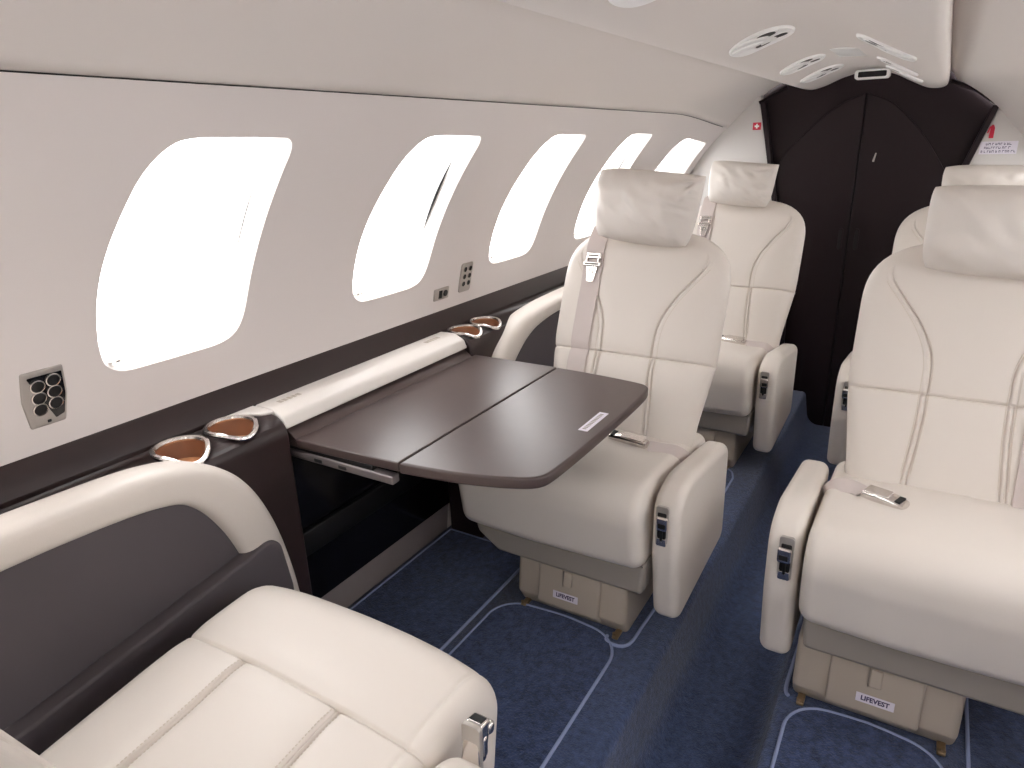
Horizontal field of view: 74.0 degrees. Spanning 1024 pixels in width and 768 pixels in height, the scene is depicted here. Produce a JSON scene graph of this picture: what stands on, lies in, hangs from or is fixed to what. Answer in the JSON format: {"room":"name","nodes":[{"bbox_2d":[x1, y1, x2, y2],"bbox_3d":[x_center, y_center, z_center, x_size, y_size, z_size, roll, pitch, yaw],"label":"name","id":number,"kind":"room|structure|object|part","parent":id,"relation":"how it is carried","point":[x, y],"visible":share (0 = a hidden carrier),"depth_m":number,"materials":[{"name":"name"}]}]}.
{"room":"aircraft cabin","nodes":[
{"label":"aircraft cabin","id":0,"kind":"room"},
{"bbox_2d":[0,72,725,527],"bbox_3d":[-0.541,0.164,1.255,0.350,1.305,5.560,10,22,30],"label":"wall","id":1,"kind":"structure","parent":0,"point":[74,150],"depth_m":1.30,"materials":[{"name":"white plastic"}]},
{"bbox_2d":[19,364,66,429],"bbox_3d":[-0.771,0.021,1.121,0.033,0.102,0.070,10,22,30],"label":"control panel","id":2,"kind":"object","parent":1,"relation":"attached to","point":[43,392],"visible":1,"depth_m":1.12,"materials":[{"name":"grey plastic"}]},
{"bbox_2d":[99,137,291,370],"bbox_3d":[-0.579,-0.243,1.221,0.260,0.417,0.332,10,22,30],"label":"window","id":3,"kind":"structure","parent":1,"relation":"in","point":[270,156],"depth_m":1.33,"materials":[{"name":"white"}]},
{"bbox_3d":[-0.707,-0.042,1.215,0.019,0.010,0.024,10,22,30],"label":"shade pull","id":4,"kind":"part","parent":3,"relation":"part of","materials":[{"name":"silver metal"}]},
{"bbox_2d":[0,266,567,509],"bbox_3d":[-0.701,0.089,1.309,0.061,0.067,5.528,10,22,30],"label":"trim","id":5,"kind":"structure","parent":1,"relation":"attached to","point":[23,479],"depth_m":1.41,"materials":[{"name":"brown wood"}]},
{"bbox_2d":[0,70,721,126],"bbox_3d":[-0.457,-0.392,0.936,0.048,0.052,5.468,10,22,30],"label":"trim","id":6,"kind":"structure","parent":1,"relation":"attached to","point":[0,70],"depth_m":1.07,"materials":[{"name":"white plastic"}]},
{"bbox_2d":[256,332,466,597],"bbox_3d":[-0.346,0.222,1.829,0.116,0.582,0.682,10,22,30],"label":"console","id":7,"kind":"object","parent":1,"relation":"attached to","point":[348,520],"visible":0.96,"depth_m":1.78,"materials":[{"name":"black"}]},
{"bbox_3d":[-0.345,-0.029,1.733,0.093,0.044,0.678,10,22,30],"label":"ledge lid","id":8,"kind":"part","parent":7,"relation":"part of","materials":[{"name":"white leather"}]},
{"bbox_3d":[-0.379,0.318,1.885,0.014,0.069,0.672,10,22,30],"label":"rail","id":9,"kind":"part","parent":7,"relation":"part of","materials":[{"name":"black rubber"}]},
{"bbox_3d":[-0.391,0.228,1.860,0.010,0.553,0.682,10,22,30],"label":"panel","id":10,"kind":"part","parent":7,"relation":"part of","materials":[{"name":"black"}]},
{"bbox_2d":[287,349,647,488],"bbox_3d":[-0.095,0.074,1.627,0.681,0.095,0.688,10,22,30],"label":"folding table","id":11,"kind":"object","parent":7,"relation":"attached to","point":[461,417],"visible":0.94,"depth_m":1.50,"materials":[{"name":"brown"}]},
{"bbox_3d":[-0.361,0.162,1.421,0.305,0.028,0.024,10,22,30],"label":"slide rail","id":12,"kind":"part","parent":11,"relation":"part of","materials":[{"name":"grey metal"}]},
{"bbox_2d":[321,504,447,607],"bbox_3d":[-0.399,0.535,1.979,0.038,0.100,0.682,10,22,30],"label":"baseboard","id":13,"kind":"structure","parent":1,"relation":"attached to","point":[350,590],"depth_m":2.01,"materials":[{"name":"grey"}]},
{"bbox_2d":[0,0,780,127],"bbox_3d":[-0.213,-0.464,0.810,0.578,0.264,5.560,10,22,30],"label":"ceiling","id":14,"kind":"structure","parent":1,"relation":"attached to","point":[477,50],"depth_m":1.12,"materials":[{"name":"white plastic"}]},
{"bbox_2d":[353,135,480,301],"bbox_3d":[-0.260,-0.428,1.719,0.260,0.417,0.332,10,22,30],"label":"window","id":15,"kind":"structure","parent":1,"relation":"in","point":[462,148],"depth_m":1.83,"materials":[{"name":"white"}]},
{"bbox_2d":[433,286,448,301],"bbox_3d":[-0.211,-0.269,2.022,0.015,0.036,0.070,10,22,30],"label":"jack plate","id":16,"kind":"object","parent":1,"relation":"attached to","point":[441,293],"visible":1,"depth_m":2.01,"materials":[{"name":"grey plastic"}]},
{"bbox_2d":[458,261,472,292],"bbox_3d":[-0.145,-0.332,2.106,0.029,0.092,0.060,10,22,30],"label":"control panel","id":17,"kind":"object","parent":1,"relation":"attached to","point":[466,268],"visible":1,"depth_m":2.10,"materials":[{"name":"grey plastic"}]},
{"bbox_2d":[489,134,585,262],"bbox_3d":[0.059,-0.614,2.217,0.260,0.417,0.332,10,22,30],"label":"window","id":18,"kind":"structure","parent":1,"relation":"in","point":[569,144],"depth_m":2.34,"materials":[{"name":"white"}]},
{"bbox_2d":[574,134,651,238],"bbox_3d":[0.379,-0.799,2.715,0.260,0.417,0.332,10,22,30],"label":"window","id":19,"kind":"structure","parent":1,"relation":"in","point":[637,142],"depth_m":2.79,"materials":[{"name":"white glass"}]},
{"bbox_2d":[669,139,704,173],"bbox_3d":[0.708,-0.952,3.173,0.285,0.406,0.332,10,22,30],"label":"window","id":20,"kind":"structure","parent":1,"relation":"in","point":[694,147],"depth_m":3.23,"materials":[{"name":"white glass"}]},
{"bbox_2d":[348,390,965,767],"bbox_3d":[0.140,0.989,1.125,1.940,0.220,5.560,10,22,30],"label":"floor","id":21,"kind":"structure","parent":0,"point":[699,687],"depth_m":1.76,"materials":[{"name":"blue carpet"}]},
{"bbox_2d":[0,406,312,754],"bbox_3d":[-0.881,0.592,0.949,0.167,0.705,1.502,10,22,30],"label":"console","id":22,"kind":"object","parent":21,"relation":"on","point":[106,571],"visible":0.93,"depth_m":1.16,"materials":[{"name":"beige leather"}]},
{"bbox_3d":[-0.869,0.610,0.890,0.015,0.610,1.370,10,22,30],"label":"inset panel","id":23,"kind":"part","parent":22,"relation":"part of","materials":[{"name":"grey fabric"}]},
{"bbox_2d":[0,586,496,767],"bbox_3d":[-0.391,0.402,0.825,0.594,1.117,0.738,10,22,30],"label":"seat","id":24,"kind":"object","parent":21,"relation":"on","point":[279,677],"visible":1,"depth_m":0.98,"materials":[{"name":"beige leather"}]},
{"bbox_3d":[-0.529,0.362,0.628,0.494,0.585,0.304,10,22,30],"label":"backrest","id":25,"kind":"part","parent":24,"relation":"part of","materials":[{"name":"beige leather"}]},
{"bbox_3d":[-0.156,0.709,0.790,0.067,0.371,0.443,10,22,30],"label":"armrest","id":26,"kind":"part","parent":24,"relation":"part of","materials":[{"name":"beige leather"}]},
{"bbox_2d":[350,529,519,650],"bbox_3d":[-0.238,0.604,1.909,0.321,0.008,0.668,10,22,30],"label":"floor mat","id":27,"kind":"object","parent":21,"relation":"on","point":[435,595],"visible":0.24,"depth_m":1.95,"materials":[{"name":"blue carpet"}]},
{"bbox_2d":[446,285,563,537],"bbox_3d":[0.151,-0.010,2.567,0.158,0.705,1.155,10,22,30],"label":"console","id":28,"kind":"object","parent":21,"relation":"on","point":[525,331],"visible":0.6,"depth_m":2.21,"materials":[{"name":"beige leather"}]},
{"bbox_3d":[0.207,-0.015,2.569,0.015,0.610,1.050,10,22,30],"label":"inset panel","id":29,"kind":"part","parent":28,"relation":"part of","materials":[{"name":"grey fabric"}]},
{"bbox_2d":[449,602,613,767],"bbox_3d":[-0.032,0.719,1.564,0.364,0.008,0.659,10,22,30],"label":"floor mat","id":30,"kind":"object","parent":21,"relation":"on","point":[541,666],"visible":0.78,"depth_m":1.64,"materials":[{"name":"blue carpet"}]},
{"bbox_2d":[459,168,730,639],"bbox_3d":[0.268,0.014,1.850,0.594,1.130,0.691,10,22,30],"label":"seat","id":31,"kind":"object","parent":21,"relation":"on","point":[645,297],"visible":0.84,"depth_m":1.80,"materials":[{"name":"beige leather"}]},
{"bbox_3d":[0.152,0.544,1.787,0.176,0.142,0.037,10,22,30],"label":"vest door","id":32,"kind":"part","parent":31,"relation":"part of","materials":[{"name":"beige plastic"}]},
{"bbox_2d":[459,429,704,567],"bbox_3d":[0.206,0.232,1.887,0.516,0.234,0.556,10,22,30],"label":"cushion","id":33,"kind":"object","parent":31,"relation":"on","point":[601,510],"depth_m":1.64,"materials":[{"name":"beige leather"}]},
{"bbox_3d":[0.348,-0.134,1.959,0.494,0.585,0.304,10,22,30],"label":"backrest","id":34,"kind":"part","parent":31,"relation":"part of","materials":[{"name":"beige leather"}]},
{"bbox_2d":[595,168,705,246],"bbox_3d":[0.372,-0.483,1.862,0.306,0.206,0.139,10,22,30],"label":"headrest pillow","id":35,"kind":"object","parent":31,"relation":"on","point":[634,207],"depth_m":1.81,"materials":[{"name":"white leather"}]},
{"bbox_3d":[0.465,0.349,1.758,0.067,0.371,0.443,10,22,30],"label":"armrest","id":36,"kind":"part","parent":31,"relation":"part of","materials":[{"name":"beige leather"}]},
{"bbox_2d":[605,607,654,647],"bbox_3d":[0.401,0.597,1.871,0.069,0.009,0.455,15,25,39],"label":"edging","id":37,"kind":"object","parent":21,"relation":"on","point":[646,620],"visible":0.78,"depth_m":1.73,"materials":[{"name":"blue"}]},
{"bbox_2d":[725,469,733,492],"bbox_3d":[0.588,0.366,2.510,0.385,0.008,0.428,10,22,30],"label":"floor mat","id":38,"kind":"object","parent":21,"relation":"on","point":[729,475],"visible":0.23,"depth_m":2.53,"materials":[{"name":"blue carpet"}]},
{"bbox_2d":[692,161,804,469],"bbox_3d":[0.820,-0.299,2.712,0.594,1.114,0.691,10,22,30],"label":"seat","id":39,"kind":"object","parent":21,"relation":"on","point":[750,393],"visible":0.6,"depth_m":2.68,"materials":[{"name":"beige leather"}]},
{"bbox_3d":[0.703,0.225,2.647,0.176,0.142,0.037,10,22,30],"label":"vest door","id":40,"kind":"part","parent":39,"relation":"part of","materials":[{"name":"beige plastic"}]},
{"bbox_2d":[703,341,767,416],"bbox_3d":[0.757,-0.088,2.747,0.516,0.234,0.556,10,22,30],"label":"cushion","id":41,"kind":"object","parent":39,"relation":"on","point":[733,391],"depth_m":2.45,"materials":[{"name":"beige leather"}]},
{"bbox_2d":[708,161,778,206],"bbox_3d":[0.921,-0.801,2.721,0.267,0.179,0.117,10,22,30],"label":"headrest pillow","id":42,"kind":"object","parent":39,"relation":"on","point":[731,183],"depth_m":2.68,"materials":[{"name":"white leather"}]},
{"bbox_3d":[0.916,-0.451,2.809,0.494,0.585,0.304,10,22,30],"label":"backrest","id":43,"kind":"part","parent":39,"relation":"part of","materials":[{"name":"beige leather"}]},
{"bbox_3d":[1.016,0.029,2.618,0.067,0.371,0.443,10,22,30],"label":"armrest","id":44,"kind":"part","parent":39,"relation":"part of","materials":[{"name":"beige leather"}]},
{"bbox_2d":[784,644,797,696],"bbox_3d":[0.716,0.650,1.692,0.017,0.009,0.372,10,22,30],"label":"edging","id":45,"kind":"object","parent":21,"relation":"on","point":[791,668],"visible":0.61,"depth_m":1.59,"materials":[{"name":"blue"}]},
{"bbox_2d":[770,707,942,767],"bbox_3d":[0.594,0.827,1.202,0.310,0.008,0.658,10,22,30],"label":"floor mat","id":46,"kind":"object","parent":21,"relation":"on","point":[809,737],"visible":1,"depth_m":1.41,"materials":[{"name":"blue carpet"}]},
{"bbox_2d":[760,185,1023,756],"bbox_3d":[0.937,0.148,1.472,0.592,1.088,0.691,10,22,30],"label":"seat","id":47,"kind":"object","parent":21,"relation":"on","point":[903,569],"visible":1,"depth_m":1.46,"materials":[{"name":"beige leather"}]},
{"bbox_3d":[0.682,0.386,1.633,0.067,0.371,0.443,10,22,30],"label":"armrest","id":48,"kind":"part","parent":47,"relation":"part of","materials":[{"name":"beige leather"}]},
{"bbox_3d":[0.763,0.650,1.435,0.176,0.142,0.037,10,22,30],"label":"vest door","id":49,"kind":"part","parent":47,"relation":"part of","materials":[{"name":"beige plastic"}]},
{"bbox_2d":[799,461,1023,685],"bbox_3d":[0.940,0.358,1.463,0.516,0.234,0.556,10,22,30],"label":"cushion","id":50,"kind":"object","parent":47,"relation":"on","point":[922,563],"depth_m":1.32,"materials":[{"name":"beige leather"}]},
{"bbox_3d":[1.046,-0.014,1.556,0.494,0.585,0.304,10,22,30],"label":"backrest","id":51,"kind":"part","parent":47,"relation":"part of","materials":[{"name":"beige leather"}]},
{"bbox_2d":[923,185,1023,279],"bbox_3d":[1.069,-0.328,1.472,0.302,0.198,0.139,10,22,30],"label":"headrest pillow","id":52,"kind":"object","parent":47,"relation":"on","point":[973,232],"depth_m":1.46,"materials":[{"name":"white leather"}]},
{"bbox_2d":[827,165,1023,464],"bbox_3d":[1.493,-0.174,2.339,0.592,1.088,0.691,10,22,30],"label":"seat","id":53,"kind":"object","parent":21,"relation":"on","point":[911,232],"visible":0.11,"depth_m":2.33,"materials":[{"name":"beige leather"}]},
{"bbox_3d":[1.239,0.064,2.500,0.067,0.371,0.443,10,22,30],"label":"armrest","id":54,"kind":"part","parent":53,"relation":"part of","materials":[{"name":"beige leather"}]},
{"bbox_3d":[1.611,-0.335,2.419,0.494,0.585,0.304,10,22,30],"label":"backrest","id":55,"kind":"part","parent":53,"relation":"part of","materials":[{"name":"beige leather"}]},
{"bbox_2d":[941,165,1023,185],"bbox_3d":[1.642,-0.649,2.329,0.303,0.196,0.136,10,22,30],"label":"headrest pillow","id":56,"kind":"object","parent":53,"relation":"on","point":[960,174],"depth_m":2.29,"materials":[{"name":"white leather"}]},
{"bbox_2d":[964,697,1023,767],"bbox_3d":[1.082,0.794,1.251,0.416,0.008,0.858,10,22,30],"label":"floor mat","id":57,"kind":"object","parent":21,"relation":"on","point":[994,736],"visible":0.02,"depth_m":1.42,"materials":[{"name":"blue carpet"}]},
{"bbox_2d":[497,0,953,89],"bbox_3d":[0.061,-0.458,0.637,0.609,0.104,5.560,10,22,30],"label":"ceiling","id":58,"kind":"structure","parent":0,"point":[706,30],"depth_m":1.39,"materials":[{"name":"white plastic"}]},
{"bbox_2d":[608,0,655,7],"bbox_3d":[0.217,-0.608,1.019,0.134,0.060,0.179,10,22,30],"label":"light","id":59,"kind":"object","parent":58,"relation":"attached to","point":[619,3],"visible":1,"depth_m":1.08,"materials":[{"name":"white plastic"}]},
{"bbox_2d":[729,25,794,56],"bbox_3d":[0.611,-0.842,1.661,0.144,0.066,0.193,10,22,30],"label":"light","id":60,"kind":"object","parent":58,"relation":"attached to","point":[755,42],"visible":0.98,"depth_m":1.64,"materials":[{"name":"white plastic"}]},
{"bbox_2d":[780,54,825,74],"bbox_3d":[0.940,-1.038,2.198,0.130,0.064,0.175,10,22,30],"label":"light","id":61,"kind":"object","parent":58,"relation":"attached to","point":[805,62],"visible":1,"depth_m":2.18,"materials":[{"name":"white plastic"}]},
{"bbox_2d":[800,64,843,82],"bbox_3d":[1.156,-1.163,2.536,0.142,0.067,0.190,10,22,30],"label":"light","id":62,"kind":"object","parent":58,"relation":"attached to","point":[827,70],"visible":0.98,"depth_m":2.51,"materials":[{"name":"white plastic"}]},
{"bbox_2d":[829,47,865,56],"bbox_3d":[1.068,-1.058,2.158,0.180,0.020,0.260,10,22,30],"label":"ceiling panel","id":63,"kind":"object","parent":58,"relation":"attached to","point":[842,51],"visible":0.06,"depth_m":2.13,"materials":[{"name":"white plastic"}]},
{"bbox_2d":[854,68,890,79],"bbox_3d":[1.403,-1.206,2.647,0.124,0.034,0.041,10,22,30],"label":"exit sign","id":64,"kind":"object","parent":58,"relation":"attached to","point":[882,73],"visible":0.92,"depth_m":2.63,"materials":[{"name":"white plastic"}]},
{"bbox_2d":[856,33,916,61],"bbox_3d":[0.918,-0.831,1.666,0.140,0.081,0.188,10,22,30],"label":"light","id":65,"kind":"object","parent":58,"relation":"attached to","point":[888,49],"visible":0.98,"depth_m":1.62,"materials":[{"name":"white plastic"}]},
{"bbox_2d":[877,56,918,75],"bbox_3d":[1.239,-1.027,2.184,0.127,0.077,0.170,10,22,30],"label":"light","id":66,"kind":"object","parent":58,"relation":"attached to","point":[899,67],"visible":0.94,"depth_m":2.14,"materials":[{"name":"white plastic"}]},
{"bbox_2d":[886,65,922,82],"bbox_3d":[1.413,-1.123,2.448,0.127,0.077,0.170,10,22,30],"label":"light","id":67,"kind":"object","parent":58,"relation":"attached to","point":[907,75],"visible":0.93,"depth_m":2.40,"materials":[{"name":"white plastic"}]},
{"bbox_2d":[656,71,992,423],"bbox_3d":[1.560,-0.588,3.114,1.900,1.750,0.018,10,22,30],"label":"door frame","id":68,"kind":"structure","parent":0,"point":[950,117],"depth_m":2.83,"materials":[{"name":"black wood"}]},
{"bbox_2d":[657,95,779,345],"bbox_3d":[1.040,-0.652,3.387,0.680,1.620,0.042,10,22,30],"label":"trim","id":69,"kind":"structure","parent":68,"relation":"attached to","point":[738,142],"depth_m":3.18,"materials":[{"name":"grey plastic"}]},
{"bbox_2d":[753,122,760,129],"bbox_3d":[1.120,-1.179,3.110,0.036,0.032,0.002,10,22,30],"label":"sign","id":70,"kind":"object","parent":68,"relation":"attached to","point":[756,126],"visible":1,"depth_m":3.11,"materials":[{"name":"red plastic"}]},
{"bbox_2d":[760,102,785,344],"bbox_3d":[1.243,-0.552,3.273,0.220,1.495,0.030,10,22,30],"label":"trim","id":71,"kind":"structure","parent":68,"relation":"attached to","point":[764,111],"depth_m":3.10,"materials":[{"name":"plastic"}]},
{"bbox_2d":[759,85,787,103],"bbox_3d":[1.168,-1.292,3.040,0.122,0.074,0.016,10,22,30],"label":"trim","id":72,"kind":"structure","parent":68,"relation":"attached to","point":[784,88],"depth_m":3.03,"materials":[{"name":"black wood"}]},
{"bbox_2d":[775,93,866,425],"bbox_3d":[1.359,-0.543,3.233,0.391,1.527,0.026,10,22,30],"label":"door","id":73,"kind":"structure","parent":68,"relation":"in","point":[816,177],"depth_m":3.13,"materials":[{"name":"black wood"}]},
{"bbox_3d":[1.490,-0.658,3.093,0.022,0.100,0.004,10,22,30],"label":"pocket handle","id":74,"kind":"part","parent":73,"relation":"part of","materials":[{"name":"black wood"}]},
{"bbox_2d":[823,93,943,426],"bbox_3d":[1.720,-0.480,3.024,0.445,1.527,0.026,10,22,30],"label":"door","id":75,"kind":"structure","parent":68,"relation":"in","point":[899,171],"depth_m":2.95,"materials":[{"name":"black wood"}]},
{"bbox_3d":[1.546,-0.648,3.060,0.022,0.100,0.004,10,22,30],"label":"pocket handle","id":76,"kind":"part","parent":75,"relation":"part of","materials":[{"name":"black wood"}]},
{"bbox_2d":[950,79,993,103],"bbox_3d":[1.824,-1.145,2.674,0.190,0.115,0.016,10,22,30],"label":"trim","id":77,"kind":"structure","parent":68,"relation":"attached to","point":[953,81],"depth_m":2.68,"materials":[{"name":"black wood"}]},
{"bbox_2d":[962,105,998,164],"bbox_3d":[1.823,-0.426,2.948,0.234,1.440,0.030,10,22,30],"label":"trim","id":78,"kind":"structure","parent":68,"relation":"attached to","point":[988,120],"depth_m":2.70,"materials":[{"name":"black wood"}]},
{"bbox_2d":[951,0,1023,133],"bbox_3d":[0.382,-0.310,0.486,0.638,0.285,5.560,10,22,30],"label":"ceiling","id":79,"kind":"structure","parent":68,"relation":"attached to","point":[987,55],"depth_m":1.73,"materials":[{"name":"white plastic"}]},
{"bbox_2d":[987,125,994,137],"bbox_3d":[1.890,-0.997,2.684,0.024,0.051,0.001,10,22,30],"label":"sign","id":80,"kind":"object","parent":68,"relation":"attached to","point":[992,128],"visible":1,"depth_m":2.68,"materials":[{"name":"red plastic"}]},
{"bbox_2d":[969,108,1023,164],"bbox_3d":[2.044,-0.399,2.837,0.700,1.450,0.042,10,22,30],"label":"trim","id":81,"kind":"structure","parent":68,"relation":"attached to","point":[1005,130],"depth_m":2.67,"materials":[{"name":"grey plastic"}]},
{"bbox_2d":[978,141,1018,153],"bbox_3d":[1.922,-0.934,2.687,0.124,0.048,0.002,10,22,30],"label":"placard","id":82,"kind":"object","parent":68,"relation":"attached to","point":[991,147],"visible":1,"depth_m":2.69,"materials":[{"name":"white"}]}
]}

